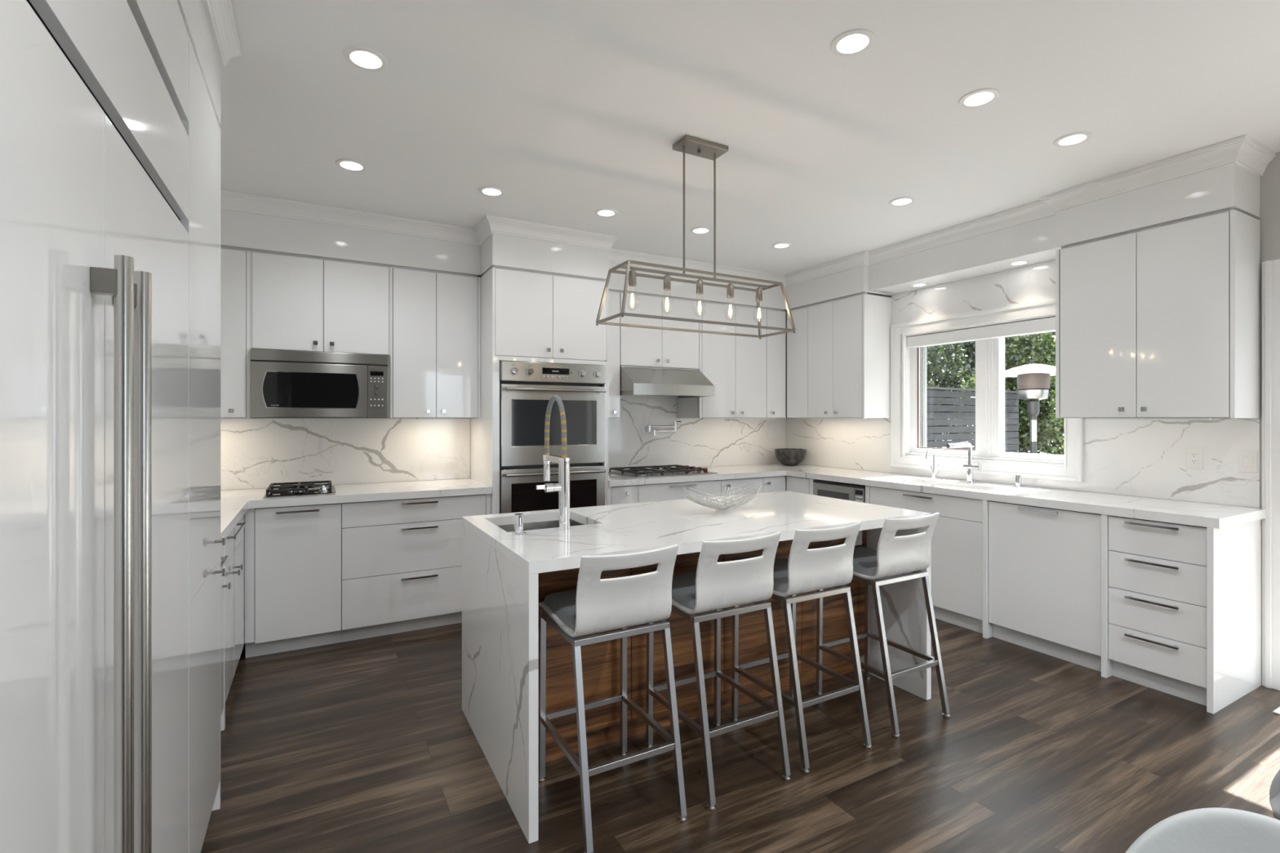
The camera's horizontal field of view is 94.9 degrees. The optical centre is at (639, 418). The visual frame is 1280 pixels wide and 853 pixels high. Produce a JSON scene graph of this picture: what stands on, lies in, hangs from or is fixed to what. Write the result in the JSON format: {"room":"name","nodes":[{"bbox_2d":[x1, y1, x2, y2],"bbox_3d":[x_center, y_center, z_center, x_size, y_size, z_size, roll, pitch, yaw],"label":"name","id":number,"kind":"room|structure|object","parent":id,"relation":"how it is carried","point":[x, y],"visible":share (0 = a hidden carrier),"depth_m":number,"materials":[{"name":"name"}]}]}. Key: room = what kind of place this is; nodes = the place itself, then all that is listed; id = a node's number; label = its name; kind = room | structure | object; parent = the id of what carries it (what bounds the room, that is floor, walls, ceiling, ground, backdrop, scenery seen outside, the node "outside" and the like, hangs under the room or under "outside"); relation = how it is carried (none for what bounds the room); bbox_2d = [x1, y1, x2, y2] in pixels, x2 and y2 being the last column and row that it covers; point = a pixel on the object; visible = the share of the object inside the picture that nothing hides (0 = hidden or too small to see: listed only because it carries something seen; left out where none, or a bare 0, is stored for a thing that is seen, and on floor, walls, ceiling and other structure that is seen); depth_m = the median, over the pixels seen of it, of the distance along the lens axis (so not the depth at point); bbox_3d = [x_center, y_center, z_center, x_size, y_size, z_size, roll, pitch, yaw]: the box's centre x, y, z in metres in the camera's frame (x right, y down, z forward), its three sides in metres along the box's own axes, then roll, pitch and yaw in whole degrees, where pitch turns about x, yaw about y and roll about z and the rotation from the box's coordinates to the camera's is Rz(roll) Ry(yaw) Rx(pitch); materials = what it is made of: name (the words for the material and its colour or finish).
{"room":"kitchen","nodes":[
{"label":"kitchen","id":0,"kind":"room"},
{"bbox_2d":[222,311,786,627],"bbox_3d":[-0.831,-0.088,4.935,5.600,2.940,0.150,0,0,-29],"label":"wall","id":1,"kind":"structure","parent":0,"point":[785,311],"depth_m":4.02,"materials":[{"name":"grey paint"}]},
{"bbox_2d":[220,248,250,417],"bbox_3d":[-2.735,-0.513,3.584,0.622,1.025,0.357,0,0,-29],"label":"upper cabinet","id":2,"kind":"object","parent":1,"relation":"attached to","point":[235,264],"visible":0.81,"depth_m":3.57,"materials":[{"name":"white"}]},
{"bbox_2d":[250,251,390,355],"bbox_3d":[-2.114,-0.726,3.926,0.793,0.599,0.357,0,0,-29],"label":"upper cabinet","id":3,"kind":"object","parent":1,"relation":"attached to","point":[298,304],"visible":0.91,"depth_m":3.78,"materials":[{"name":"white wood"}]},
{"bbox_2d":[249,348,390,417],"bbox_3d":[-2.108,-0.213,3.914,0.791,0.422,0.403,0,0,-29],"label":"microwave","id":4,"kind":"object","parent":3,"relation":"attached to","point":[285,384],"visible":1,"depth_m":3.74,"materials":[{"name":"metal"}]},
{"bbox_2d":[220,418,470,490],"bbox_3d":[-2.214,0.234,4.082,2.034,0.465,0.012,0,0,-29],"label":"backsplash","id":5,"kind":"structure","parent":1,"relation":"attached to","point":[255,453],"depth_m":4.14,"materials":[{"name":"white stone"}]},
{"bbox_2d":[387,266,480,417],"bbox_3d":[-1.500,-0.513,4.263,0.607,1.025,0.357,0,0,-29],"label":"upper cabinet","id":6,"kind":"object","parent":1,"relation":"attached to","point":[435,318],"visible":1,"depth_m":4.13,"materials":[{"name":"white"}]},
{"bbox_2d":[608,291,620,417],"bbox_3d":[-0.349,-0.513,4.874,0.246,1.025,0.397,0,0,-29],"label":"upper cabinet","id":7,"kind":"object","parent":1,"relation":"attached to","point":[614,298],"visible":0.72,"depth_m":4.76,"materials":[{"name":"white wood"}]},
{"bbox_2d":[620,395,676,417],"bbox_3d":[0.002,-0.109,5.301,0.773,0.218,0.012,0,0,-29],"label":"backsplash","id":8,"kind":"structure","parent":1,"relation":"attached to","point":[631,406],"depth_m":5.34,"materials":[{"name":"white stone"}]},
{"bbox_2d":[620,293,698,368],"bbox_3d":[0.100,-0.728,5.120,0.774,0.595,0.397,0,0,-29],"label":"upper cabinet","id":9,"kind":"object","parent":1,"relation":"attached to","point":[639,347],"visible":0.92,"depth_m":4.96,"materials":[{"name":"white"}]},
{"bbox_2d":[620,365,714,398],"bbox_3d":[0.147,-0.306,5.035,0.773,0.244,0.592,0,0,-29],"label":"range hood","id":10,"kind":"object","parent":9,"relation":"attached to","point":[682,383],"visible":0.85,"depth_m":4.81,"materials":[{"name":"metal"}]},
{"bbox_2d":[608,417,786,471],"bbox_3d":[0.482,0.234,5.565,2.370,0.466,0.012,0,0,-29],"label":"backsplash","id":11,"kind":"structure","parent":1,"relation":"attached to","point":[696,442],"depth_m":5.58,"materials":[{"name":"white stone"}]},
{"bbox_2d":[644,420,681,435],"bbox_3d":[0.215,0.090,5.349,0.350,0.133,0.076,0,0,-21],"label":"pot filler","id":12,"kind":"object","parent":11,"relation":"attached to","point":[647,428],"visible":1,"depth_m":5.34,"materials":[{"name":"silver metal"}]},
{"bbox_2d":[676,301,766,417],"bbox_3d":[0.776,-0.513,5.492,0.764,1.025,0.397,0,0,-29],"label":"upper cabinet","id":13,"kind":"object","parent":1,"relation":"attached to","point":[735,366],"visible":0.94,"depth_m":5.34,"materials":[{"name":"white wood"}]},
{"bbox_2d":[220,162,1260,311],"bbox_3d":[0.055,-1.200,3.324,5.298,0.313,3.525,0,0,-29],"label":"crown molding","id":14,"kind":"structure","parent":1,"relation":"attached to","point":[1230,185],"depth_m":3.98,"materials":[{"name":"white paint"}]},
{"bbox_2d":[766,309,786,417],"bbox_3d":[1.239,-0.513,5.747,0.290,1.025,0.397,0,0,-29],"label":"upper cabinet","id":15,"kind":"object","parent":1,"relation":"attached to","point":[776,345],"visible":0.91,"depth_m":5.59,"materials":[{"name":"white wood"}]},
{"bbox_2d":[220,208,1233,311],"bbox_3d":[0.147,-1.035,2.851,4.985,0.016,3.855,0,0,-29],"label":"trim","id":16,"kind":"structure","parent":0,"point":[1228,209],"depth_m":3.99,"materials":[{"name":"white wood"}]},
{"bbox_2d":[200,617,1279,852],"bbox_3d":[1.289,1.431,1.080,5.600,0.100,8.950,0,0,-29],"label":"floor","id":17,"kind":"structure","parent":0,"point":[365,745],"depth_m":2.32,"materials":[{"name":"brown wood"}]},
{"bbox_2d":[0,0,188,852],"bbox_3d":[-1.138,0.311,0.793,0.729,2.140,1.427,0,0,-29],"label":"refrigerator","id":18,"kind":"object","parent":17,"relation":"on","point":[94,140],"visible":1,"depth_m":0.89,"materials":[{"name":"grey"}]},
{"bbox_2d":[178,36,226,852],"bbox_3d":[-1.640,0.178,1.675,0.720,2.407,0.595,0,0,-29],"label":"pantry cabinet","id":19,"kind":"object","parent":17,"relation":"on","point":[202,129],"visible":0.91,"depth_m":1.75,"materials":[{"name":"white"}]},
{"bbox_2d":[220,544,231,731],"bbox_3d":[-1.960,0.948,2.208,0.654,0.867,0.639,0,0,-29],"label":"base cabinet","id":20,"kind":"object","parent":17,"relation":"on","point":[224,558],"visible":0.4,"depth_m":2.56,"materials":[{"name":"white wood"}]},
{"bbox_2d":[220,478,492,545],"bbox_3d":[-1.708,0.490,3.166,2.031,0.046,2.080,0,0,-29],"label":"countertop","id":21,"kind":"structure","parent":20,"relation":"on","point":[234,504],"depth_m":3.67,"materials":[{"name":"white stone"}]},
{"bbox_2d":[262,480,336,497],"bbox_3d":[-2.144,0.444,3.723,0.380,0.047,0.470,0,0,-29],"label":"gas cooktop","id":22,"kind":"object","parent":21,"relation":"in","point":[303,488],"visible":1,"depth_m":3.65,"materials":[{"name":"metal"}]},
{"bbox_2d":[225,515,245,702],"bbox_3d":[-2.309,0.948,2.843,0.654,0.867,0.808,0,0,-29],"label":"base cabinet","id":23,"kind":"object","parent":17,"relation":"on","point":[234,545],"visible":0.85,"depth_m":2.91,"materials":[{"name":"white"}]},
{"bbox_2d":[244,502,341,657],"bbox_3d":[-2.176,0.948,3.720,0.491,0.867,0.664,0,0,-29],"label":"base cabinet","id":24,"kind":"object","parent":17,"relation":"on","point":[293,553],"visible":0.9,"depth_m":3.46,"materials":[{"name":"white"}]},
{"bbox_2d":[341,493,491,642],"bbox_3d":[-1.561,0.948,4.058,0.912,0.867,0.664,0,0,-29],"label":"base cabinet","id":25,"kind":"object","parent":17,"relation":"on","point":[402,559],"visible":0.8,"depth_m":3.75,"materials":[{"name":"white wood"}]},
{"bbox_2d":[470,266,608,514],"bbox_3d":[-0.772,0.178,4.479,0.872,2.407,0.702,0,0,-29],"label":"tall cabinet","id":26,"kind":"object","parent":17,"relation":"on","point":[526,316],"visible":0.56,"depth_m":4.17,"materials":[{"name":"white"}]},
{"bbox_2d":[499,360,605,513],"bbox_3d":[-0.733,0.270,4.425,0.785,1.324,0.658,0,0,-29],"label":"wall oven","id":27,"kind":"object","parent":26,"relation":"in","point":[526,388],"visible":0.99,"depth_m":4.15,"materials":[{"name":"silver metal"}]},
{"bbox_2d":[537,544,687,852],"bbox_3d":[-0.122,0.912,2.146,0.384,0.939,0.512,0,0,-29],"label":"counter stool","id":28,"kind":"object","parent":17,"relation":"on","point":[597,605],"visible":1,"depth_m":2.02,"materials":[{"name":"white paint"}]},
{"bbox_2d":[543,589,576,630],"bbox_3d":[-0.159,0.699,2.212,0.336,0.045,0.344,0,0,-29],"label":"cushion","id":29,"kind":"object","parent":28,"relation":"on","point":[559,608],"depth_m":2.15,"materials":[{"name":"grey fabric"}]},
{"bbox_2d":[608,484,638,505],"bbox_3d":[-0.277,0.948,4.758,0.259,0.867,0.685,0,0,-29],"label":"base cabinet","id":30,"kind":"object","parent":17,"relation":"on","point":[620,495],"visible":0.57,"depth_m":4.48,"materials":[{"name":"white laminate"}]},
{"bbox_2d":[636,480,720,502],"bbox_3d":[0.184,0.948,5.009,0.791,0.867,0.689,0,0,-29],"label":"base cabinet","id":31,"kind":"object","parent":17,"relation":"on","point":[674,491],"visible":0.24,"depth_m":4.71,"materials":[{"name":"white"}]},
{"bbox_2d":[462,490,930,843],"bbox_3d":[0.294,0.924,2.841,2.047,0.914,1.005,0,0,-29],"label":"countertop","id":32,"kind":"structure","parent":17,"relation":"on","point":[500,568],"depth_m":2.45,"materials":[{"name":"white stone"}]},
{"bbox_2d":[511,513,525,534],"bbox_3d":[-0.495,0.428,2.385,0.054,0.079,0.075,0,0,-29],"label":"soap dispenser","id":33,"kind":"object","parent":32,"relation":"on","point":[518,517],"visible":1,"depth_m":2.36,"materials":[{"name":"silver metal"}]},
{"bbox_2d":[497,519,584,532],"bbox_3d":[-0.446,0.609,2.682,0.453,0.202,0.406,0,0,-29],"label":"island sink","id":34,"kind":"object","parent":32,"relation":"in","point":[548,524],"visible":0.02,"depth_m":2.87,"materials":[{"name":"metal"}]},
{"bbox_2d":[536,395,569,530],"bbox_3d":[-0.410,0.183,2.542,0.142,0.568,0.254,0,0,-29],"label":"faucet","id":35,"kind":"object","parent":32,"relation":"on","point":[562,486],"visible":1,"depth_m":2.46,"materials":[{"name":"silver metal"}]},
{"bbox_2d":[683,482,760,510],"bbox_3d":[0.421,0.400,2.970,0.279,0.126,0.489,0,0,40],"label":"wire basket","id":36,"kind":"object","parent":32,"relation":"on","point":[720,506],"visible":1,"depth_m":2.94,"materials":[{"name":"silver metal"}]},
{"bbox_2d":[537,529,866,762],"bbox_3d":[0.211,0.945,2.989,1.977,0.872,0.635,0,0,-29],"label":"panel","id":37,"kind":"object","parent":17,"relation":"on","point":[600,661],"visible":0.24,"depth_m":2.61,"materials":[{"name":"brown wood"}]},
{"bbox_2d":[645,531,791,810],"bbox_3d":[0.292,0.912,2.374,0.384,0.939,0.512,0,0,-29],"label":"counter stool","id":38,"kind":"object","parent":17,"relation":"on","point":[715,586],"visible":0.92,"depth_m":2.25,"materials":[{"name":"grey plastic"}]},
{"bbox_2d":[671,571,696,608],"bbox_3d":[0.256,0.699,2.440,0.336,0.045,0.344,0,0,-29],"label":"cushion","id":39,"kind":"object","parent":38,"relation":"on","point":[683,584],"depth_m":2.34,"materials":[{"name":"grey fabric"}]},
{"bbox_2d":[720,475,785,496],"bbox_3d":[0.845,0.948,5.375,0.716,0.867,0.685,0,0,-29],"label":"base cabinet","id":40,"kind":"object","parent":17,"relation":"on","point":[768,484],"visible":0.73,"depth_m":5.11,"materials":[{"name":"white"}]},
{"bbox_2d":[786,475,811,493],"bbox_3d":[1.640,0.948,5.293,0.595,0.867,0.281,0,0,-29],"label":"base cabinet","id":41,"kind":"object","parent":17,"relation":"on","point":[795,484],"visible":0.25,"depth_m":5.14,"materials":[{"name":"white"}]},
{"bbox_2d":[731,521,871,773],"bbox_3d":[0.686,0.912,2.590,0.384,0.939,0.512,0,0,-29],"label":"counter stool","id":42,"kind":"object","parent":17,"relation":"on","point":[805,570],"visible":0.8,"depth_m":2.46,"materials":[{"name":"grey plastic"}]},
{"bbox_2d":[773,558,788,591],"bbox_3d":[0.649,0.699,2.657,0.336,0.045,0.344,0,0,-29],"label":"cushion","id":43,"kind":"object","parent":42,"relation":"on","point":[780,566],"depth_m":2.57,"materials":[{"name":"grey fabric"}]},
{"bbox_2d":[808,479,871,503],"bbox_3d":[1.844,0.948,4.887,0.629,0.867,0.625,0,0,-29],"label":"base cabinet","id":44,"kind":"object","parent":17,"relation":"on","point":[811,481],"visible":0.05,"depth_m":4.51,"materials":[{"name":"white"}]},
{"bbox_2d":[813,480,865,502],"bbox_3d":[1.795,0.731,4.856,0.474,0.411,0.530,0,0,-29],"label":"microwave","id":45,"kind":"object","parent":44,"relation":"in","point":[842,491],"visible":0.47,"depth_m":4.72,"materials":[{"name":"metal"}]},
{"bbox_2d":[815,511,950,737],"bbox_3d":[1.148,0.912,2.845,0.384,0.939,0.512,0,0,-29],"label":"counter stool","id":46,"kind":"object","parent":17,"relation":"on","point":[894,555],"visible":0.82,"depth_m":2.72,"materials":[{"name":"grey plastic"}]},
{"bbox_2d":[853,546,876,575],"bbox_3d":[1.112,0.699,2.911,0.336,0.045,0.344,0,0,-29],"label":"cushion","id":47,"kind":"object","parent":46,"relation":"on","point":[864,559],"depth_m":2.82,"materials":[{"name":"grey fabric"}]},
{"bbox_2d":[870,486,993,639],"bbox_3d":[2.212,0.948,4.216,0.629,0.867,0.903,0,0,-29],"label":"base cabinet","id":48,"kind":"object","parent":17,"relation":"on","point":[959,545],"visible":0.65,"depth_m":3.88,"materials":[{"name":"white"}]},
{"bbox_2d":[988,500,1101,671],"bbox_3d":[2.571,0.949,3.550,0.614,0.866,0.607,0,0,-29],"label":"dishwasher","id":49,"kind":"object","parent":17,"relation":"on","point":[1045,563],"visible":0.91,"depth_m":3.40,"materials":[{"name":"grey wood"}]},
{"bbox_2d":[1101,514,1262,714],"bbox_3d":[2.839,0.948,3.090,0.641,0.867,0.453,0,0,-29],"label":"base cabinet","id":50,"kind":"object","parent":17,"relation":"on","point":[1181,604],"visible":0.94,"depth_m":2.92,"materials":[{"name":"white wood"}]},
{"bbox_2d":[608,462,1265,528],"bbox_3d":[1.339,0.490,4.007,2.370,0.046,3.542,0,0,-29],"label":"countertop","id":51,"kind":"structure","parent":50,"relation":"on","point":[1180,512],"depth_m":3.72,"materials":[{"name":"white stone"}]},
{"bbox_2d":[608,464,717,478],"bbox_3d":[0.189,0.445,4.994,0.785,0.045,0.510,0,0,-29],"label":"gas cooktop","id":52,"kind":"object","parent":51,"relation":"in","point":[679,470],"visible":1,"depth_m":4.89,"materials":[{"name":"metal"}]},
{"bbox_2d":[774,448,806,466],"bbox_3d":[1.488,0.387,5.813,0.306,0.160,0.306,0,0,-29],"label":"stone bowl","id":53,"kind":"object","parent":51,"relation":"on","point":[786,456],"visible":1,"depth_m":5.71,"materials":[{"name":"black stone"}]},
{"bbox_2d":[925,448,938,479],"bbox_3d":[2.240,0.349,4.529,0.110,0.236,0.060,0,0,-7],"label":"tap","id":54,"kind":"object","parent":51,"relation":"on","point":[934,473],"visible":1,"depth_m":4.53,"materials":[{"name":"silver metal"}]},
{"bbox_2d":[945,441,982,482],"bbox_3d":[2.325,0.319,4.222,0.290,0.297,0.131,0,0,-29],"label":"kitchen faucet","id":55,"kind":"object","parent":51,"relation":"on","point":[970,467],"visible":1,"depth_m":4.28,"materials":[{"name":"silver metal"}]},
{"bbox_2d":[1125,807,1279,852],"bbox_3d":[0.798,0.993,0.723,0.418,0.781,0.466,0,0,44],"label":"dining chair","id":56,"kind":"object","parent":17,"relation":"on","point":[1202,830],"visible":1,"depth_m":0.91,"materials":[{"name":"grey fabric"}]},
{"bbox_2d":[1269,769,1279,820],"bbox_3d":[1.622,0.983,1.173,0.506,0.801,0.498,0,0,-43],"label":"dining chair","id":57,"kind":"object","parent":17,"relation":"on","point":[1274,790],"visible":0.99,"depth_m":1.26,"materials":[{"name":"grey fabric"}]},
{"bbox_2d":[218,0,1279,275],"bbox_3d":[1.289,-1.358,1.080,5.300,0.001,8.650,0,0,-29],"label":"ceiling","id":58,"kind":"structure","parent":0,"point":[573,109],"depth_m":2.56,"materials":[{"name":"white paint"}]},
{"bbox_2d":[177,0,220,125],"bbox_3d":[-0.221,-1.200,-0.945,0.699,0.313,6.555,0,0,-29],"label":"trim","id":59,"kind":"structure","parent":58,"relation":"attached to","point":[193,12],"depth_m":1.79,"materials":[{"name":"white paint"}]},
{"bbox_2d":[203,0,241,66],"bbox_3d":[-0.211,-1.308,-0.908,0.756,0.099,6.612,0,0,-29],"label":"trim","id":60,"kind":"structure","parent":58,"relation":"attached to","point":[220,15],"depth_m":1.97,"materials":[{"name":"white paint"}]},
{"bbox_2d":[335,158,367,171],"bbox_3d":[-1.548,-1.385,3.153,0.154,0.064,0.154,0,0,-29],"label":"recessed light","id":61,"kind":"object","parent":58,"relation":"in","point":[351,165],"visible":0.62,"depth_m":3.18,"materials":[{"name":"white plastic"}]},
{"bbox_2d":[343,45,388,71],"bbox_3d":[-1.035,-1.385,2.221,0.154,0.064,0.154,0,0,-29],"label":"recessed light","id":62,"kind":"object","parent":58,"relation":"in","point":[363,58],"visible":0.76,"depth_m":2.25,"materials":[{"name":"white plastic"}]},
{"bbox_2d":[478,186,504,196],"bbox_3d":[-0.887,-1.385,3.517,0.154,0.064,0.154,0,0,-29],"label":"recessed light","id":63,"kind":"object","parent":58,"relation":"in","point":[491,191],"visible":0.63,"depth_m":3.55,"materials":[{"name":"white plastic"}]},
{"bbox_2d":[594,208,617,217],"bbox_3d":[-0.223,-1.385,3.882,0.154,0.064,0.154,0,0,-29],"label":"recessed light","id":64,"kind":"object","parent":58,"relation":"in","point":[604,212],"visible":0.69,"depth_m":3.92,"materials":[{"name":"white plastic"}]},
{"bbox_2d":[595,134,795,339],"bbox_3d":[0.298,-0.899,2.926,1.012,0.918,0.278,0,0,-29],"label":"pendant light","id":65,"kind":"object","parent":58,"relation":"hanging from","point":[689,144],"visible":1,"depth_m":2.90,"materials":[{"name":"silver metal"}]},
{"bbox_2d":[626,269,637,305],"bbox_3d":[-0.036,-0.601,2.742,0.060,0.196,0.060,0,0,-29],"label":"bulb","id":66,"kind":"object","parent":65,"relation":"attached to","point":[632,277],"depth_m":2.73,"materials":[{"name":"clear glass"}]},
{"bbox_2d":[662,274,673,314],"bbox_3d":[0.131,-0.601,2.834,0.060,0.196,0.060,0,0,-29],"label":"bulb","id":67,"kind":"object","parent":65,"relation":"attached to","point":[667,278],"depth_m":2.82,"materials":[{"name":"clear glass"}]},
{"bbox_2d":[693,278,706,315],"bbox_3d":[0.297,-0.601,2.925,0.060,0.196,0.060,0,0,-29],"label":"bulb","id":68,"kind":"object","parent":65,"relation":"attached to","point":[699,282],"depth_m":2.91,"materials":[{"name":"clear glass"}]},
{"bbox_2d":[724,283,736,319],"bbox_3d":[0.464,-0.601,3.017,0.060,0.196,0.060,0,0,-29],"label":"bulb","id":69,"kind":"object","parent":65,"relation":"attached to","point":[730,287],"depth_m":3.00,"materials":[{"name":"clear glass"}]},
{"bbox_2d":[753,286,764,321],"bbox_3d":[0.630,-0.601,3.108,0.060,0.196,0.060,0,0,-29],"label":"bulb","id":70,"kind":"object","parent":65,"relation":"attached to","point":[758,291],"depth_m":3.10,"materials":[{"name":"clear glass"}]},
{"bbox_2d":[689,226,711,234],"bbox_3d":[0.439,-1.385,4.246,0.154,0.064,0.154,0,0,-29],"label":"recessed light","id":71,"kind":"object","parent":58,"relation":"in","point":[698,230],"visible":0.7,"depth_m":4.28,"materials":[{"name":"white plastic"}]},
{"bbox_2d":[830,28,875,56],"bbox_3d":[0.770,-1.385,2.126,0.154,0.064,0.154,0,0,-29],"label":"recessed light","id":72,"kind":"object","parent":58,"relation":"in","point":[851,42],"visible":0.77,"depth_m":2.16,"materials":[{"name":"white plastic"}]},
{"bbox_2d":[888,196,915,206],"bbox_3d":[1.640,-1.385,3.680,0.154,0.064,0.154,0,0,-29],"label":"recessed light","id":73,"kind":"object","parent":58,"relation":"in","point":[903,201],"visible":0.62,"depth_m":3.71,"materials":[{"name":"white plastic"}]},
{"bbox_2d":[958,88,999,108],"bbox_3d":[1.438,-1.385,2.494,0.154,0.064,0.154,0,0,-29],"label":"recessed light","id":74,"kind":"object","parent":58,"relation":"in","point":[985,96],"visible":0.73,"depth_m":2.52,"materials":[{"name":"white plastic"}]},
{"bbox_2d":[1053,131,1092,146],"bbox_3d":[2.105,-1.385,2.860,0.154,0.064,0.154,0,0,-29],"label":"recessed light","id":75,"kind":"object","parent":58,"relation":"in","point":[1076,138],"visible":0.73,"depth_m":2.88,"materials":[{"name":"white plastic"}]},
{"bbox_2d":[786,151,1279,508],"bbox_3d":[3.677,-0.088,2.393,0.150,2.940,8.650,0,0,-29],"label":"wall","id":76,"kind":"structure","parent":0,"point":[1269,219],"depth_m":3.03,"materials":[{"name":"grey paint"}]},
{"bbox_2d":[220,134,1275,287],"bbox_3d":[0.150,-1.308,3.151,5.300,0.099,3.242,0,0,-29],"label":"trim","id":77,"kind":"structure","parent":76,"relation":"attached to","point":[1243,150],"depth_m":3.92,"materials":[{"name":"white paint"}]},
{"bbox_2d":[786,293,891,417],"bbox_3d":[1.761,-0.513,5.316,0.369,1.026,0.916,0,0,-29],"label":"upper cabinet","id":78,"kind":"object","parent":76,"relation":"attached to","point":[838,352],"visible":0.95,"depth_m":5.05,"materials":[{"name":"white wood"}]},
{"bbox_2d":[890,298,1083,482],"bbox_3d":[2.543,-0.190,4.404,0.178,1.198,1.422,0,0,-29],"label":"window","id":79,"kind":"structure","parent":76,"relation":"in","point":[989,397],"depth_m":4.37,"materials":[{"name":"white paint"}]},
{"bbox_2d":[906,316,1055,348],"bbox_3d":[2.534,-0.629,4.383,0.065,0.090,1.185,0,0,-29],"label":"blind cassette","id":80,"kind":"object","parent":79,"relation":"attached to","point":[1048,324],"visible":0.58,"depth_m":4.31,"materials":[{"name":"white paint"}]},
{"bbox_2d":[786,259,1260,507],"bbox_3d":[2.375,-0.291,4.593,0.010,1.516,3.513,0,0,-29],"label":"backsplash","id":81,"kind":"structure","parent":76,"relation":"attached to","point":[1143,458],"depth_m":3.70,"materials":[{"name":"white stone"}]},
{"bbox_2d":[1186,448,1202,469],"bbox_3d":[3.090,0.226,3.275,0.008,0.114,0.070,0,0,-29],"label":"wall outlet","id":82,"kind":"object","parent":81,"relation":"attached to","point":[1193,455],"visible":1,"depth_m":3.27,"materials":[{"name":"white plastic"}]},
{"bbox_2d":[1190,452,1198,464],"bbox_3d":[3.088,0.226,3.274,0.004,0.067,0.034,0,0,-29],"label":"receptacle","id":83,"kind":"object","parent":82,"relation":"attached to","point":[1193,455],"depth_m":3.27,"materials":[{"name":"white plastic"}]},
{"bbox_2d":[1239,450,1257,472],"bbox_3d":[3.194,0.228,3.087,0.008,0.114,0.070,0,0,-29],"label":"light switch","id":84,"kind":"object","parent":81,"relation":"attached to","point":[1247,459],"visible":1,"depth_m":3.08,"materials":[{"name":"white plastic"}]},
{"bbox_2d":[1055,208,1260,417],"bbox_3d":[2.864,-0.513,3.311,0.369,1.026,0.800,0,0,-29],"label":"upper cabinet","id":85,"kind":"object","parent":76,"relation":"attached to","point":[1164,322],"visible":0.99,"depth_m":3.13,"materials":[{"name":"white wood"}]},
{"bbox_2d":[1087,417,1211,419],"bbox_3d":[2.836,0.004,3.300,0.030,0.008,0.550,0,0,-29],"label":"light","id":86,"kind":"object","parent":85,"relation":"attached to","point":[1087,418],"visible":1,"depth_m":3.27,"materials":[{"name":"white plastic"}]},
{"bbox_2d":[1262,258,1279,690],"bbox_3d":[3.974,0.287,1.781,0.158,2.188,2.932,0,0,-29],"label":"door","id":87,"kind":"structure","parent":76,"relation":"in","point":[1270,268],"depth_m":3.00,"materials":[{"name":"white paint"}]},
{"bbox_3d":[-1.099,-0.088,-0.233,0.150,2.940,8.650,0,0,-29],"label":"wall","id":88,"kind":"structure","parent":0,"visible":0},
{"bbox_2d":[126,0,188,121],"bbox_3d":[-1.164,-0.908,0.779,0.690,0.235,1.427,0,0,-29],"label":"upper cabinet","id":89,"kind":"object","parent":88,"relation":"attached to","point":[161,24],"visible":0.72,"depth_m":1.36,"materials":[{"name":"white"}]},
{"label":"outside","id":90,"kind":"structure","parent":0,"visible":0},
{"bbox_3d":[10.147,1.582,9.004,17.540,0.100,22.000,0,0,-29],"label":"ground","id":91,"kind":"structure","parent":90,"visible":0},
{"bbox_2d":[926,344,946,441],"bbox_3d":[5.915,-0.549,13.475,1.982,4.173,1.977,0,0,30],"label":"leafy tree","id":92,"kind":"object","parent":91,"relation":"on","point":[930,380],"visible":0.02,"depth_m":12.95,"materials":[{"name":"green plant"}]},
{"bbox_2d":[926,342,970,448],"bbox_3d":[8.678,-1.155,17.166,2.858,5.383,2.181,0,0,-29],"label":"leafy tree","id":93,"kind":"object","parent":91,"relation":"on","point":[943,381],"visible":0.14,"depth_m":16.46,"materials":[{"name":"green plant"}]},
{"bbox_2d":[926,341,975,413],"bbox_3d":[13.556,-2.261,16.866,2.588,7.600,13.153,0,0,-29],"label":"leafy tree","id":94,"kind":"object","parent":91,"relation":"on","point":[970,346],"visible":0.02,"depth_m":20.23,"materials":[{"name":"green plant"}]},
{"bbox_2d":[926,386,1018,453],"bbox_3d":[3.923,0.556,7.915,4.720,1.950,0.110,0,0,-33],"label":"fence","id":95,"kind":"object","parent":91,"relation":"on","point":[934,418],"visible":0.17,"depth_m":8.21,"materials":[{"name":"grey wood"}]},
{"bbox_2d":[952,331,1063,454],"bbox_3d":[7.350,-0.488,11.070,2.349,4.054,1.992,0,0,-19],"label":"leafy tree","id":96,"kind":"object","parent":91,"relation":"on","point":[1040,348],"visible":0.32,"depth_m":10.55,"materials":[{"name":"green plant"}]},
{"bbox_2d":[1004,364,1055,453],"bbox_3d":[4.753,0.439,7.099,0.800,2.186,0.800,0,0,-29],"label":"patio heater","id":97,"kind":"object","parent":91,"relation":"on","point":[1033,380],"visible":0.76,"depth_m":7.00,"materials":[{"name":"silver metal"}]},
{"bbox_2d":[1039,333,1063,454],"bbox_3d":[10.496,-1.157,14.474,3.189,5.388,1.967,0,0,-10],"label":"leafy tree","id":98,"kind":"object","parent":91,"relation":"on","point":[1058,442],"visible":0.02,"depth_m":14.26,"materials":[{"name":"green plant"}]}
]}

